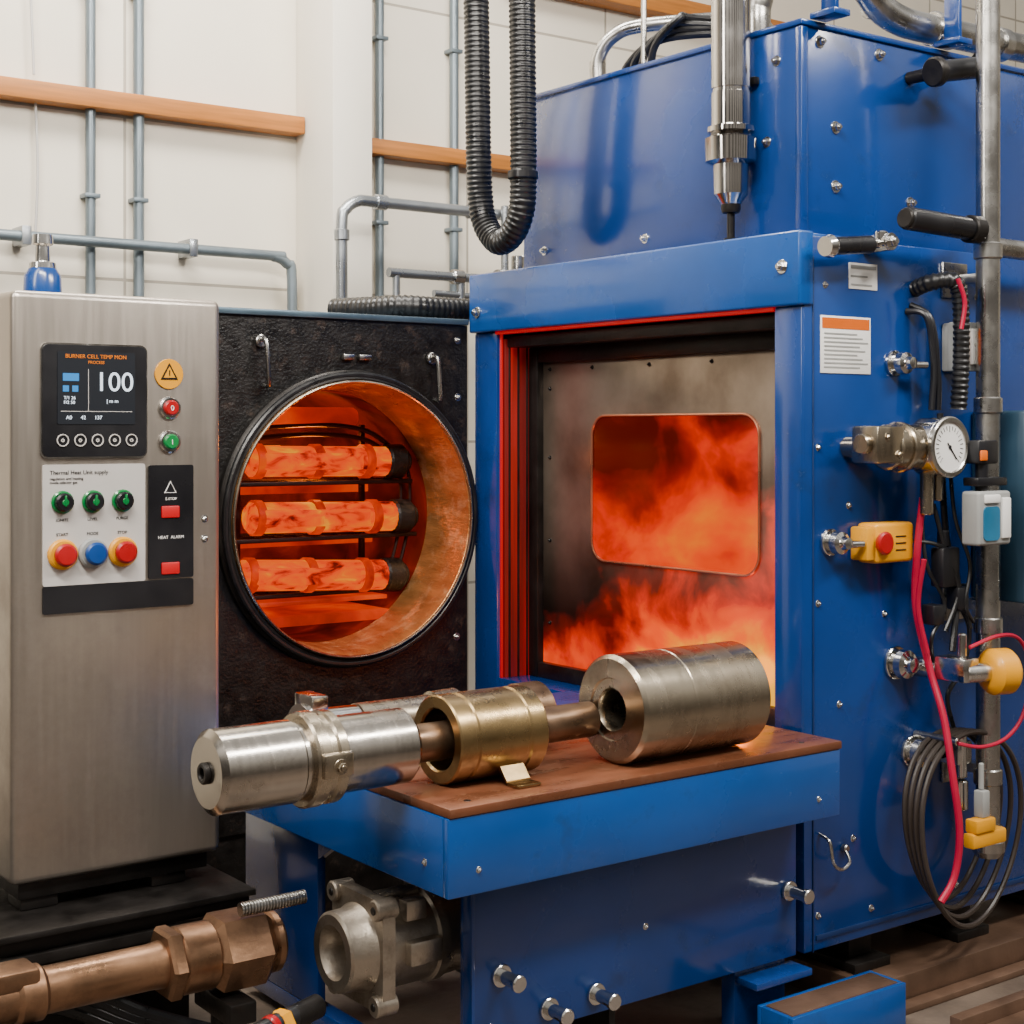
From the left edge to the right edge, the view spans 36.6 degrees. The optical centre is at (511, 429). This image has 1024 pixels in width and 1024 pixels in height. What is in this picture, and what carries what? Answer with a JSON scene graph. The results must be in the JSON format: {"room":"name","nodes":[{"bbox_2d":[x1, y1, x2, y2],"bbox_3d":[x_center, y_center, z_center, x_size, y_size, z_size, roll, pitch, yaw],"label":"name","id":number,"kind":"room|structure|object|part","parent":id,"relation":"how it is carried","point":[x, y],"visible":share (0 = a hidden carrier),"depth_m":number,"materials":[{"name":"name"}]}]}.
{"room":"industrial hall","nodes":[
{"label":"industrial hall","id":0,"kind":"room"},
{"bbox_2d":[296,0,371,311],"bbox_3d":[-0.835,-1.100,7.257,0.210,5.600,0.350,0,0,-37],"label":"wall column","id":1,"kind":"structure","parent":0,"point":[334,37],"depth_m":7.15,"materials":[{"name":"white paint"}]},
{"bbox_2d":[0,0,1023,690],"bbox_3d":[-0.722,-1.100,7.684,16.000,5.600,0.200,0,0,-37],"label":"wall","id":2,"kind":"structure","parent":0,"point":[214,186],"depth_m":7.15,"materials":[{"name":"beige paint"}]},
{"bbox_2d":[30,0,38,231],"bbox_3d":[-2.026,-1.965,6.547,0.062,2.270,0.022,0,0,-37],"label":"cable","id":3,"kind":"object","parent":2,"relation":"attached to","point":[31,5],"visible":0.96,"depth_m":6.56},
{"bbox_2d":[0,225,296,310],"bbox_3d":[-2.108,0.425,6.449,2.701,2.550,0.129,0,0,-37],"label":"conduit","id":4,"kind":"object","parent":2,"relation":"attached to","point":[21,236],"visible":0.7,"depth_m":6.84,"materials":[{"name":"grey metal"}]},
{"bbox_2d":[0,76,304,136],"bbox_3d":[-2.019,-1.425,6.534,2.545,0.080,0.100,0,0,-37],"label":"trim","id":5,"kind":"structure","parent":2,"relation":"attached to","point":[11,88],"depth_m":6.80,"materials":[{"name":"brown wood"}]},
{"bbox_2d":[80,0,462,296],"bbox_3d":[-1.060,-1.050,7.265,1.972,5.500,0.070,0,0,-37],"label":"conduit","id":6,"kind":"object","parent":2,"relation":"attached to","point":[90,195],"visible":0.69,"depth_m":6.81,"materials":[{"name":"grey metal"}]},
{"bbox_2d":[372,138,510,173],"bbox_3d":[-0.363,-1.373,7.763,1.130,0.075,0.100,0,0,-37],"label":"trim","id":7,"kind":"structure","parent":2,"relation":"attached to","point":[390,149],"depth_m":7.67,"materials":[{"name":"brown wood"}]},
{"bbox_2d":[565,0,784,24],"bbox_3d":[1.468,-2.350,9.097,3.800,0.100,0.140,0,0,-37],"label":"trim","id":8,"kind":"structure","parent":2,"relation":"attached to","point":[655,8],"depth_m":8.53,"materials":[{"name":"brown wood"}]},
{"bbox_2d":[189,971,1023,1023],"bbox_3d":[2.020,1.750,3.990,16.000,0.100,10.000,0,0,-37],"label":"floor","id":9,"kind":"structure","parent":0,"point":[438,1001],"depth_m":4.58,"materials":[{"name":"wood"}]},
{"bbox_2d":[41,964,210,1023],"bbox_3d":[-1.290,1.539,4.085,1.018,0.302,0.337,0,0,-37],"label":"hose","id":10,"kind":"object","parent":9,"relation":"on","point":[123,1010],"visible":0.34,"depth_m":4.17,"materials":[{"name":"black rubber"}]},
{"bbox_2d":[0,864,255,1023],"bbox_3d":[-1.448,1.474,4.094,1.355,0.452,0.700,0,0,-37],"label":"platform","id":11,"kind":"object","parent":9,"relation":"on","point":[85,922],"visible":0.36,"depth_m":4.07,"materials":[{"name":"metal"}]},
{"bbox_2d":[0,290,218,910],"bbox_3d":[-1.173,0.444,4.308,0.585,1.607,0.524,0,0,-37],"label":"tall cabinet","id":12,"kind":"object","parent":11,"relation":"on","point":[109,404],"visible":1,"depth_m":4.10,"materials":[{"name":"silver metal"}]},
{"bbox_2d":[23,234,61,291],"bbox_3d":[-1.253,-0.442,4.138,0.100,0.162,0.100,0,0,-37],"label":"beacon","id":13,"kind":"object","parent":12,"relation":"on","point":[42,274],"visible":0.87,"depth_m":4.11,"materials":[{"name":"blue plastic"}]},
{"bbox_2d":[42,463,144,586],"bbox_3d":[-1.101,0.247,4.087,0.280,0.315,0.008,0,0,-37],"label":"control panel","id":14,"kind":"object","parent":12,"relation":"attached to","point":[81,526],"depth_m":4.08,"materials":[{"name":"white plastic"}]},
{"bbox_3d":[-0.928,0.248,4.215,0.130,0.307,0.008,0,0,-37],"label":"indicator plate","id":15,"kind":"part","parent":12,"relation":"part of","materials":[{"name":"black plastic"}]},
{"bbox_2d":[28,988,255,1023],"bbox_3d":[-0.878,1.507,3.582,0.660,0.386,0.300,0,0,-37],"label":"stand","id":16,"kind":"object","parent":9,"relation":"on","point":[233,1007],"visible":0.68,"depth_m":3.67,"materials":[{"name":"metal"}]},
{"bbox_2d":[0,889,306,1023],"bbox_3d":[-0.942,1.228,3.535,1.000,0.211,0.192,0,0,-37],"label":"copper pipe","id":17,"kind":"object","parent":16,"relation":"on","point":[239,947],"visible":1,"depth_m":3.59,"materials":[{"name":"orange metal"}]},
{"bbox_2d":[254,994,325,1023],"bbox_3d":[-0.664,1.514,3.367,0.074,0.373,0.707,0,0,38],"label":"hose","id":18,"kind":"object","parent":9,"relation":"on","point":[312,1008],"visible":1,"depth_m":3.57,"materials":[{"name":"black rubber"}]},
{"bbox_2d":[177,306,477,922],"bbox_3d":[-0.887,0.646,5.730,1.205,2.108,0.981,0,0,-37],"label":"chamber","id":19,"kind":"object","parent":9,"relation":"on","point":[348,507],"visible":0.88,"depth_m":5.57,"materials":[{"name":"grey metal"}]},
{"bbox_3d":[-0.803,0.682,5.755,0.630,0.035,0.400,0,0,-37],"label":"hearth plate","id":20,"kind":"part","parent":19,"relation":"part of","materials":[{"name":"brown metal"}]},
{"bbox_2d":[327,295,468,319],"bbox_3d":[-0.370,-0.457,5.853,0.655,0.095,0.240,0,0,-5],"label":"hose","id":21,"kind":"object","parent":19,"relation":"on","point":[398,305],"visible":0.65,"depth_m":5.78,"materials":[{"name":"rubber"}]},
{"bbox_2d":[334,194,500,298],"bbox_3d":[-0.258,0.326,7.156,1.284,2.749,0.068,0,0,-37],"label":"pipe","id":22,"kind":"object","parent":9,"relation":"on","point":[378,202],"visible":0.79,"depth_m":6.83,"materials":[{"name":"grey metal"}]},
{"bbox_2d":[386,205,523,298],"bbox_3d":[-0.039,0.325,7.234,1.240,2.750,0.165,0,0,-37],"label":"pipe","id":23,"kind":"object","parent":9,"relation":"on","point":[459,278],"visible":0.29,"depth_m":7.06,"materials":[{"name":"metal"}]},
{"bbox_2d":[246,691,841,1023],"bbox_3d":[-0.015,1.280,4.431,1.323,0.841,1.345,0,0,-37],"label":"table","id":24,"kind":"object","parent":9,"relation":"on","point":[592,890],"visible":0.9,"depth_m":3.98,"materials":[{"name":"blue paint"}]},
{"bbox_2d":[288,691,361,714],"bbox_3d":[-0.495,0.792,4.165,0.170,0.178,0.160,0,0,-37],"label":"clamp fitting","id":25,"kind":"object","parent":24,"relation":"on","point":[304,700],"visible":0.29,"depth_m":4.12,"materials":[{"name":"metal"}]},
{"bbox_2d":[314,877,460,1018],"bbox_3d":[-0.204,1.265,3.916,0.570,0.282,0.261,0,0,-37],"label":"motor","id":26,"kind":"object","parent":24,"relation":"attached to","point":[370,944],"visible":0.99,"depth_m":3.76,"materials":[{"name":"metal"}]},
{"bbox_2d":[191,701,600,815],"bbox_3d":[-0.224,0.748,3.688,1.104,0.218,0.248,0,0,-37],"label":"shaft","id":27,"kind":"object","parent":24,"relation":"on","point":[305,759],"visible":0.99,"depth_m":3.45,"materials":[{"name":"metal"}]},
{"bbox_2d":[351,688,460,719],"bbox_3d":[-0.294,0.810,4.340,0.340,0.144,0.144,0,0,-37],"label":"roller","id":28,"kind":"object","parent":24,"relation":"on","point":[410,704],"visible":0.13,"depth_m":4.29,"materials":[{"name":"metal"}]},
{"bbox_2d":[414,684,548,788],"bbox_3d":[-0.060,0.751,3.815,0.266,0.216,0.268,0,0,-37],"label":"bushing","id":29,"kind":"object","parent":24,"relation":"on","point":[504,730],"visible":0.87,"depth_m":3.76,"materials":[{"name":"gold metal"}]},
{"bbox_2d":[507,681,555,706],"bbox_3d":[0.041,0.772,4.215,0.090,0.172,0.172,0,0,-37],"label":"ring","id":30,"kind":"object","parent":29,"relation":"attached to","point":[541,690],"visible":0.14,"depth_m":4.18,"materials":[{"name":"brown metal"}]},
{"bbox_3d":[0.232,0.871,4.107,1.312,0.022,0.520,0,0,-37],"label":"plate","id":31,"kind":"part","parent":24,"relation":"part of","materials":[{"name":"brown wood"}]},
{"bbox_2d":[579,641,770,763],"bbox_3d":[0.435,0.719,4.121,0.450,0.280,0.280,0,0,-37],"label":"steel sleeve","id":32,"kind":"object","parent":24,"relation":"on","point":[663,702],"visible":0.99,"depth_m":4.01,"materials":[{"name":"metal"}]},
{"bbox_2d":[469,18,1023,974],"bbox_3d":[0.932,0.236,5.473,1.496,2.925,1.719,0,0,-37],"label":"furnace","id":33,"kind":"object","parent":9,"relation":"on","point":[660,463],"depth_m":4.90,"materials":[{"name":"blue paint"}]},
{"bbox_2d":[463,0,537,254],"bbox_3d":[-0.042,-1.160,5.483,0.112,1.083,0.358,0,0,-41],"label":"flexible hose","id":34,"kind":"object","parent":33,"relation":"attached to","point":[505,239],"visible":1,"depth_m":5.42,"materials":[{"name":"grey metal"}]},
{"bbox_3d":[0.490,0.300,5.162,0.060,1.200,1.363,0,0,-37],"label":"door frame","id":35,"kind":"part","parent":33,"relation":"part of","materials":[{"name":"metal"}]},
{"bbox_2d":[469,229,839,333],"bbox_3d":[0.456,-0.465,5.162,0.315,0.215,1.643,0,0,-37],"label":"hood","id":36,"kind":"object","parent":33,"relation":"attached to","point":[737,278],"depth_m":4.88,"materials":[{"name":"blue paint"}]},
{"bbox_3d":[0.502,0.287,5.170,0.032,1.125,1.265,0,0,-37],"label":"door panel","id":37,"kind":"part","parent":33,"relation":"part of","materials":[{"name":"silver metal"}]},
{"bbox_3d":[0.521,0.203,5.107,0.009,0.514,0.819,0,0,-37],"label":"window trim","id":38,"kind":"part","parent":33,"relation":"part of","materials":[{"name":"glass"}]},
{"bbox_2d":[705,0,758,239],"bbox_3d":[0.671,-1.232,4.745,0.164,1.316,0.160,0,0,-37],"label":"probe","id":39,"kind":"object","parent":33,"relation":"on","point":[731,146],"visible":0.94,"depth_m":4.69,"materials":[{"name":"metal"}]},
{"bbox_3d":[0.670,-0.644,4.744,0.060,0.140,0.060,0,0,-37],"label":"rod","id":40,"kind":"part","parent":39,"relation":"part of","materials":[{"name":"metal"}]},
{"bbox_2d":[589,0,1023,77],"bbox_3d":[1.396,-1.684,5.814,2.029,0.902,1.287,0,0,-37],"label":"pipes","id":41,"kind":"object","parent":33,"relation":"on","point":[895,18],"visible":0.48,"depth_m":5.25,"materials":[{"name":"metal"}]},
{"bbox_2d":[810,0,849,22],"bbox_3d":[0.949,-1.315,4.627,0.070,0.169,0.100,0,0,-37],"label":"lifting lug","id":42,"kind":"object","parent":33,"relation":"on","point":[830,10],"visible":1,"depth_m":4.61,"materials":[{"name":"blue paint"}]},
{"bbox_2d":[818,832,850,870],"bbox_3d":[0.943,1.215,4.481,0.118,0.110,0.052,0,0,-37],"label":"wall hook","id":43,"kind":"object","parent":33,"relation":"attached to","point":[845,848],"visible":1,"depth_m":4.46,"materials":[{"name":"silver metal"}]},
{"bbox_3d":[0.959,0.325,4.473,0.120,0.078,0.082,0,0,-37],"label":"clamp knob","id":44,"kind":"part","parent":33,"relation":"part of","materials":[{"name":"silver metal"}]},
{"bbox_2d":[820,315,870,373],"bbox_3d":[0.977,-0.248,4.534,0.217,0.167,0.004,0,0,-37],"label":"warning label","id":45,"kind":"object","parent":33,"relation":"attached to","point":[845,342],"visible":1,"depth_m":4.53,"materials":[{"name":"white paper"}]},
{"bbox_2d":[817,231,898,257],"bbox_3d":[0.988,-0.534,4.468,0.279,0.093,0.124,0,0,-37],"label":"lever","id":46,"kind":"object","parent":33,"relation":"attached to","point":[829,245],"visible":1,"depth_m":4.43,"materials":[{"name":"black plastic"}]},
{"bbox_2d":[849,262,876,290],"bbox_3d":[1.038,-0.454,4.580,0.125,0.077,0.004,0,0,-37],"label":"plate","id":47,"kind":"object","parent":33,"relation":"attached to","point":[862,276],"visible":1,"depth_m":4.58,"materials":[{"name":"grey plastic"}]},
{"bbox_2d":[851,521,912,563],"bbox_3d":[1.096,0.331,4.567,0.205,0.118,0.094,0,0,-37],"label":"box","id":48,"kind":"object","parent":33,"relation":"attached to","point":[885,541],"visible":0.98,"depth_m":4.53,"materials":[{"name":"yellow plastic"}]},
{"bbox_3d":[1.187,0.700,4.642,0.131,0.101,0.082,0,0,-37],"label":"clamp knob","id":49,"kind":"part","parent":33,"relation":"part of","materials":[{"name":"silver metal"}]},
{"bbox_2d":[840,416,969,514],"bbox_3d":[1.134,0.105,4.533,0.405,0.290,0.194,0,0,-37],"label":"pressure gauge","id":50,"kind":"object","parent":33,"relation":"attached to","point":[935,449],"visible":1,"depth_m":4.49,"materials":[{"name":"metal"}]},
{"bbox_2d":[962,440,1010,545],"bbox_3d":[1.408,0.185,4.592,0.155,0.310,0.073,0,0,-37],"label":"filter","id":51,"kind":"object","parent":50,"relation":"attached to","point":[986,513],"visible":1,"depth_m":4.56,"materials":[{"name":"grey plastic"}]},
{"bbox_2d":[983,506,999,540],"bbox_3d":[1.408,0.275,4.558,0.075,0.100,0.010,0,0,-37],"label":"bowl","id":52,"kind":"object","parent":51,"relation":"on","point":[991,514],"depth_m":4.55,"materials":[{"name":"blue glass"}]},
{"bbox_3d":[1.188,-0.200,4.643,0.120,0.078,0.082,0,0,-37],"label":"clamp knob","id":53,"kind":"part","parent":33,"relation":"part of","materials":[{"name":"silver metal"}]},
{"bbox_3d":[1.248,0.975,4.688,0.129,0.097,0.082,0,0,-37],"label":"clamp knob","id":54,"kind":"part","parent":33,"relation":"part of","materials":[{"name":"silver metal"}]},
{"bbox_2d":[905,271,969,409],"bbox_3d":[1.291,-0.268,4.680,0.183,0.418,0.100,0,0,34],"label":"conduit","id":55,"kind":"object","parent":33,"relation":"attached to","point":[954,282],"visible":1,"depth_m":4.65,"materials":[{"name":"rubber"}]},
{"bbox_3d":[1.366,-1.128,4.872,0.276,0.148,0.204,0,0,-37],"label":"crank handle","id":56,"kind":"part","parent":33,"relation":"part of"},
{"bbox_2d":[942,322,953,371],"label":"switch","id":57,"kind":"object","parent":33,"relation":"attached to","point":[947,345],"depth_m":4.78,"materials":[{"name":"grey plastic"}]},
{"bbox_2d":[933,736,971,810],"bbox_3d":[1.337,1.030,4.725,0.080,0.240,0.127,0,0,-37],"label":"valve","id":58,"kind":"object","parent":33,"relation":"attached to","point":[962,756],"visible":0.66,"depth_m":4.67,"materials":[{"name":"metal"}]},
{"bbox_2d":[934,0,971,50],"bbox_3d":[1.415,-1.315,4.973,0.070,0.169,0.100,0,0,-37],"label":"lifting lug","id":59,"kind":"object","parent":33,"relation":"on","point":[953,39],"visible":1,"depth_m":4.96,"materials":[{"name":"blue paint"}]},
{"bbox_2d":[902,727,1023,928],"bbox_3d":[1.355,1.201,4.718,0.489,0.599,0.160,0,0,-37],"label":"cable coil","id":60,"kind":"object","parent":33,"relation":"hanging from","point":[913,808],"visible":0.81,"depth_m":4.64,"materials":[{"name":"black rubber"}]},
{"bbox_2d":[911,497,1023,903],"bbox_3d":[1.389,0.788,4.587,0.396,1.178,0.139,0,0,-11],"label":"cable bundle","id":61,"kind":"object","parent":33,"relation":"hanging from","point":[918,570],"visible":1,"depth_m":4.57,"materials":[{"name":"red rubber"}]},
{"bbox_2d":[913,413,974,727],"bbox_3d":[1.303,0.426,4.649,0.241,0.953,0.087,0,0,-37],"label":"wiring","id":62,"kind":"object","parent":61,"relation":"attached to","point":[944,572],"visible":0.87,"depth_m":4.63,"materials":[{"name":"black rubber"}]},
{"bbox_2d":[913,633,1022,694],"bbox_3d":[1.358,0.692,4.628,0.198,0.183,0.306,0,0,-37],"label":"valve","id":63,"kind":"object","parent":33,"relation":"attached to","point":[999,671],"visible":0.88,"depth_m":4.55,"materials":[{"name":"plastic"}]},
{"bbox_3d":[1.439,0.715,4.590,0.086,0.136,0.136,0,0,-20],"label":"handle","id":64,"kind":"part","parent":63,"relation":"part of","materials":[{"name":"yellow plastic"}]},
{"bbox_2d":[969,322,975,371],"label":"switch","id":65,"kind":"object","parent":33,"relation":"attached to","point":[972,359],"depth_m":4.74,"materials":[{"name":"grey plastic"}]},
{"bbox_2d":[941,0,1023,859],"bbox_3d":[1.651,-0.207,4.925,0.678,3.015,0.181,0,0,-37],"label":"standpipe","id":66,"kind":"object","parent":33,"relation":"attached to","point":[987,403],"visible":0.66,"depth_m":4.70,"materials":[{"name":"grey metal"}]},
{"bbox_2d":[897,207,988,243],"bbox_3d":[1.275,-0.606,4.595,0.346,0.085,0.084,0,0,-37],"label":"handle","id":67,"kind":"object","parent":66,"relation":"attached to","point":[974,229],"visible":1,"depth_m":4.56,"materials":[{"name":"black plastic"}]},
{"bbox_2d":[964,763,1005,849],"bbox_3d":[1.410,1.113,4.611,0.160,0.245,0.045,0,0,-37],"label":"connector","id":68,"kind":"object","parent":66,"relation":"attached to","point":[982,829],"visible":1,"depth_m":4.59,"materials":[{"name":"plastic"}]},
{"bbox_2d":[972,410,1023,602],"bbox_3d":[1.684,0.235,4.921,0.430,0.590,0.221,0,0,-37],"label":"junction box","id":69,"kind":"object","parent":33,"relation":"attached to","point":[1011,422],"visible":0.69,"depth_m":4.76,"materials":[{"name":"teal metal"}]},
{"bbox_2d":[757,970,905,1023],"bbox_3d":[0.888,1.630,4.290,0.460,0.140,0.130,0,0,-37],"label":"beam","id":70,"kind":"structure","parent":9,"relation":"on","point":[885,1005],"depth_m":4.26,"materials":[{"name":"blue metal"}]},
{"bbox_2d":[766,972,896,1016],"bbox_3d":[0.888,1.569,4.290,0.428,0.022,0.098,0,0,-37],"label":"plate","id":71,"kind":"object","parent":70,"relation":"on","point":[815,999],"visible":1,"depth_m":4.28,"materials":[{"name":"brown wood"}]},
{"bbox_2d":[784,898,1023,1014],"bbox_3d":[1.947,1.655,5.355,2.490,0.090,0.420,0,0,-37],"label":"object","id":72,"kind":"object","parent":9,"relation":"on","point":[935,970],"visible":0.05,"depth_m":4.77,"materials":[{"name":"brown wood"}]},
{"bbox_2d":[950,990,1023,1023],"bbox_3d":[2.362,1.665,4.829,2.450,0.070,0.540,0,0,-37],"label":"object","id":73,"kind":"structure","parent":9,"relation":"on","point":[1009,1009],"depth_m":4.38,"materials":[{"name":"brown wood"}]}
]}

